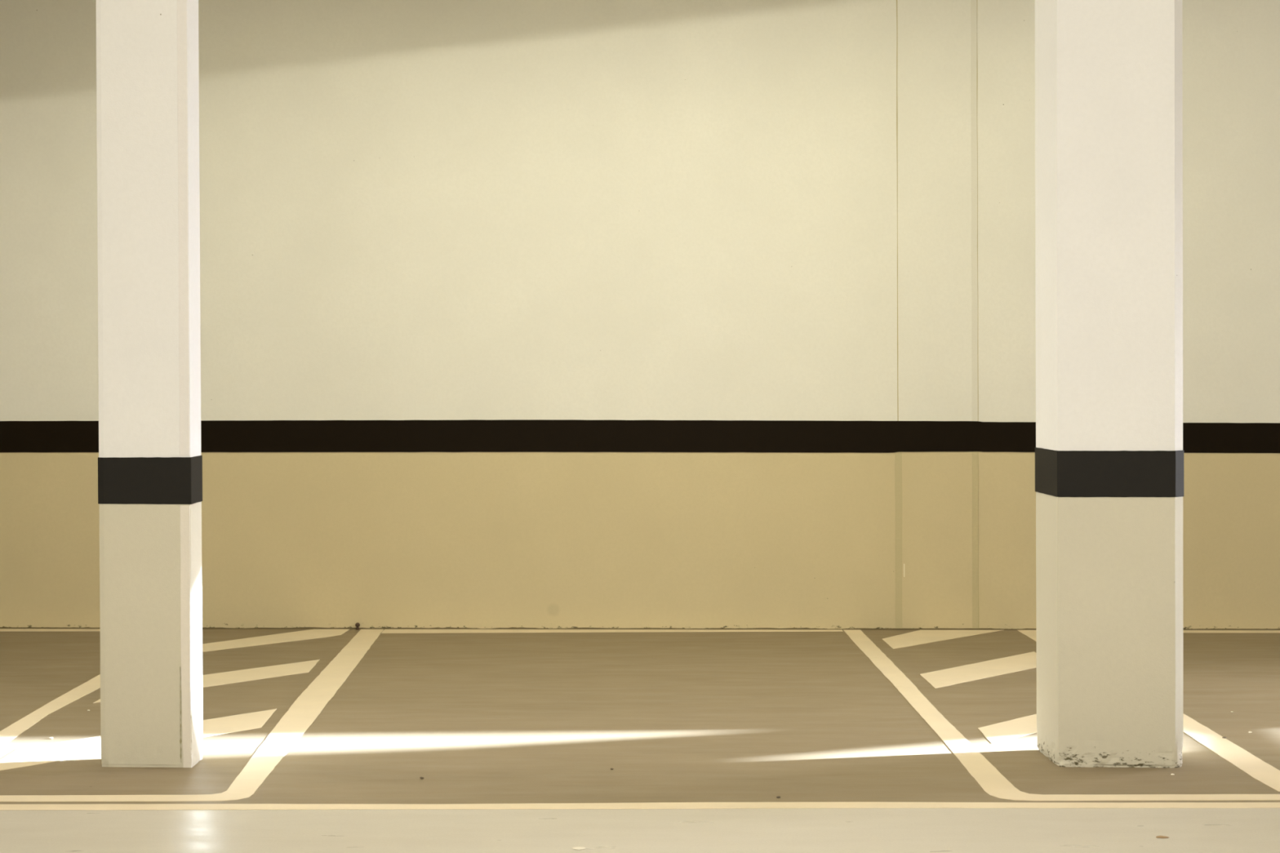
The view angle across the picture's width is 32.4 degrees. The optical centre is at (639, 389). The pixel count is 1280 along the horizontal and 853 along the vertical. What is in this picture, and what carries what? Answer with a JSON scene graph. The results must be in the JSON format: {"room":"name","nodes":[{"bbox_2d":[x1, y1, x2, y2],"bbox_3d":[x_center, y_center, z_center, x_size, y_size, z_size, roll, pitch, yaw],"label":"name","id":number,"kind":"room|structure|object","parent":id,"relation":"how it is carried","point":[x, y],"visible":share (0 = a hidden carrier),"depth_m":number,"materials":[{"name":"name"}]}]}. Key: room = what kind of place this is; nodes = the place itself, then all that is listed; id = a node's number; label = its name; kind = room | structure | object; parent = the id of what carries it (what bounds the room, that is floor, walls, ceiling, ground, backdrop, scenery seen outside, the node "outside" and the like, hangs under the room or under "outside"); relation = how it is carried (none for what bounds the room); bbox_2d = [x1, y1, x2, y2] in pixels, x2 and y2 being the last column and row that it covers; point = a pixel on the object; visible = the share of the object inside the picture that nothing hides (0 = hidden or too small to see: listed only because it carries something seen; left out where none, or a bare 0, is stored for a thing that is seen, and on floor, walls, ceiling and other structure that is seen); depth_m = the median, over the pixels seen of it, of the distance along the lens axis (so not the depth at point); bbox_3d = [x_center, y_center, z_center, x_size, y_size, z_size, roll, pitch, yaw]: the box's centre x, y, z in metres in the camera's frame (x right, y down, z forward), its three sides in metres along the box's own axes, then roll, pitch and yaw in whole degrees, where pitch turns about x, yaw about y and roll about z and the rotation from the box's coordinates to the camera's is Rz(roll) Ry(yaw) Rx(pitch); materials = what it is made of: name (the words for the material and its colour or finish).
{"room":"parking garage","nodes":[
{"label":"parking garage","id":0,"kind":"room"},
{"bbox_2d":[0,0,1279,630],"bbox_3d":[-0.153,-0.632,12.627,12.720,4.000,0.206,0,1,2],"label":"wall","id":1,"kind":"structure","parent":0,"point":[514,314],"depth_m":12.53,"materials":[{"name":"beige paint"}]},
{"bbox_2d":[0,629,1279,852],"bbox_3d":[-0.144,1.486,1.417,12.700,0.001,22.803,0,1,0],"label":"floor","id":2,"kind":"structure","parent":0,"point":[676,717],"depth_m":8.40,"materials":[{"name":"grey concrete"}]},
{"bbox_2d":[0,674,100,747],"bbox_3d":[-2.595,1.402,10.210,0.122,0.002,4.871,0,1,0],"label":"parking line","id":3,"kind":"object","parent":2,"relation":"on","point":[8,734],"visible":0.44,"depth_m":9.67,"materials":[{"name":"beige paint"}]},
{"bbox_2d":[0,628,100,631],"bbox_3d":[-4.435,1.384,12.661,3.527,0.002,0.120,0,1,2],"label":"floor line","id":4,"kind":"object","parent":2,"relation":"on","point":[1,629],"visible":0.6,"depth_m":12.62,"materials":[{"name":"beige paint"}]},
{"bbox_2d":[0,708,276,770],"bbox_3d":[-2.027,1.414,8.909,0.351,0.002,1.719,0,1,40],"label":"hatch stripe","id":5,"kind":"object","parent":2,"relation":"on","point":[71,749],"visible":0.71,"depth_m":8.73,"materials":[{"name":"beige paint"}]},
{"bbox_2d":[96,0,202,768],"bbox_3d":[-1.861,-0.580,8.340,0.359,4.000,0.209,0,1,0],"label":"column","id":6,"kind":"structure","parent":2,"relation":"on","point":[150,459],"depth_m":8.26,"materials":[{"name":"paint"}]},
{"bbox_2d":[0,629,383,801],"bbox_3d":[-2.378,1.403,10.109,2.034,0.002,4.983,0,1,0],"label":"parking line","id":7,"kind":"object","parent":2,"relation":"on","point":[309,704],"visible":1,"depth_m":8.88,"materials":[{"name":"beige paint"}]},
{"bbox_2d":[93,659,319,702],"bbox_3d":[-2.055,1.396,10.588,0.338,0.002,1.616,0,1,40],"label":"hatch stripe","id":8,"kind":"object","parent":2,"relation":"on","point":[256,673],"visible":0.57,"depth_m":10.78,"materials":[{"name":"beige paint"}]},
{"bbox_2d":[202,629,349,652],"bbox_3d":[-2.074,1.381,12.078,0.329,0.002,1.335,0,1,38],"label":"hatch stripe","id":9,"kind":"object","parent":2,"relation":"on","point":[311,633],"visible":0.83,"depth_m":12.14,"materials":[{"name":"beige paint"}]},
{"bbox_2d":[355,622,359,630],"bbox_3d":[-1.617,1.355,12.595,0.027,0.040,0.022,0,1,0],"label":"pipe stub","id":10,"kind":"object","parent":2,"relation":"on","point":[357,624],"visible":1,"depth_m":12.59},
{"bbox_2d":[572,846,586,849],"bbox_3d":[-0.190,1.428,6.845,0.039,0.003,0.039,-1,1,-28],"label":"flake","id":11,"kind":"object","parent":2,"relation":"on","point":[579,847],"visible":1,"depth_m":6.84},
{"bbox_2d":[381,629,843,633],"bbox_3d":[-0.158,1.369,12.505,2.607,0.002,0.180,0,1,0],"label":"floor line","id":12,"kind":"object","parent":2,"relation":"on","point":[385,631],"visible":1,"depth_m":12.47,"materials":[{"name":"beige paint"}]},
{"bbox_2d":[0,802,1279,810],"bbox_3d":[0.006,1.421,7.494,12.001,0.002,0.135,0,1,0],"label":"floor line","id":13,"kind":"object","parent":2,"relation":"on","point":[644,805],"visible":1,"depth_m":7.50,"materials":[{"name":"beige paint"}]},
{"bbox_2d":[882,630,1002,648],"bbox_3d":[1.565,1.366,12.160,0.366,0.002,1.085,0,1,41],"label":"hatch stripe","id":14,"kind":"object","parent":2,"relation":"on","point":[919,637],"visible":1,"depth_m":12.14,"materials":[{"name":"beige paint"}]},
{"bbox_2d":[920,651,1036,688],"bbox_3d":[1.717,1.379,10.856,0.319,0.002,1.427,0,1,41],"label":"hatch stripe","id":15,"kind":"object","parent":2,"relation":"on","point":[993,668],"visible":0.85,"depth_m":10.80,"materials":[{"name":"beige paint"}]},
{"bbox_2d":[977,714,1036,743],"bbox_3d":[1.764,1.395,9.326,0.252,0.002,1.411,0,1,40],"label":"hatch stripe","id":16,"kind":"object","parent":2,"relation":"on","point":[1024,726],"visible":0.38,"depth_m":9.05,"materials":[{"name":"beige paint"}]},
{"bbox_2d":[844,630,1279,800],"bbox_3d":[2.229,1.386,10.020,2.152,0.002,4.930,0,1,0],"label":"parking line","id":17,"kind":"object","parent":2,"relation":"on","point":[990,780],"visible":1,"depth_m":8.36,"materials":[{"name":"beige paint"}]},
{"bbox_2d":[1035,0,1183,768],"bbox_3d":[1.777,-0.594,8.353,0.490,4.000,0.414,0,1,0],"label":"column","id":18,"kind":"structure","parent":2,"relation":"on","point":[1109,452],"depth_m":8.18,"materials":[{"name":"paint"}]},
{"bbox_2d":[1017,630,1279,791],"bbox_3d":[2.251,1.385,10.079,0.140,0.002,4.733,0,1,-1],"label":"parking line","id":19,"kind":"object","parent":2,"relation":"on","point":[1262,771],"visible":0.33,"depth_m":8.50,"materials":[{"name":"beige paint"}]},
{"bbox_2d":[1155,835,1168,838],"bbox_3d":[1.658,1.419,6.976,0.041,0.002,0.037,0,1,30],"label":"scrap","id":20,"kind":"object","parent":2,"relation":"on","point":[1157,837],"visible":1,"depth_m":6.97,"materials":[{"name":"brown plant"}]},
{"bbox_2d":[1182,630,1279,632],"bbox_3d":[4.140,1.355,12.304,3.738,0.002,0.116,0,1,2],"label":"floor line","id":21,"kind":"object","parent":2,"relation":"on","point":[1184,631],"visible":0.46,"depth_m":12.34,"materials":[{"name":"beige paint"}]}
]}

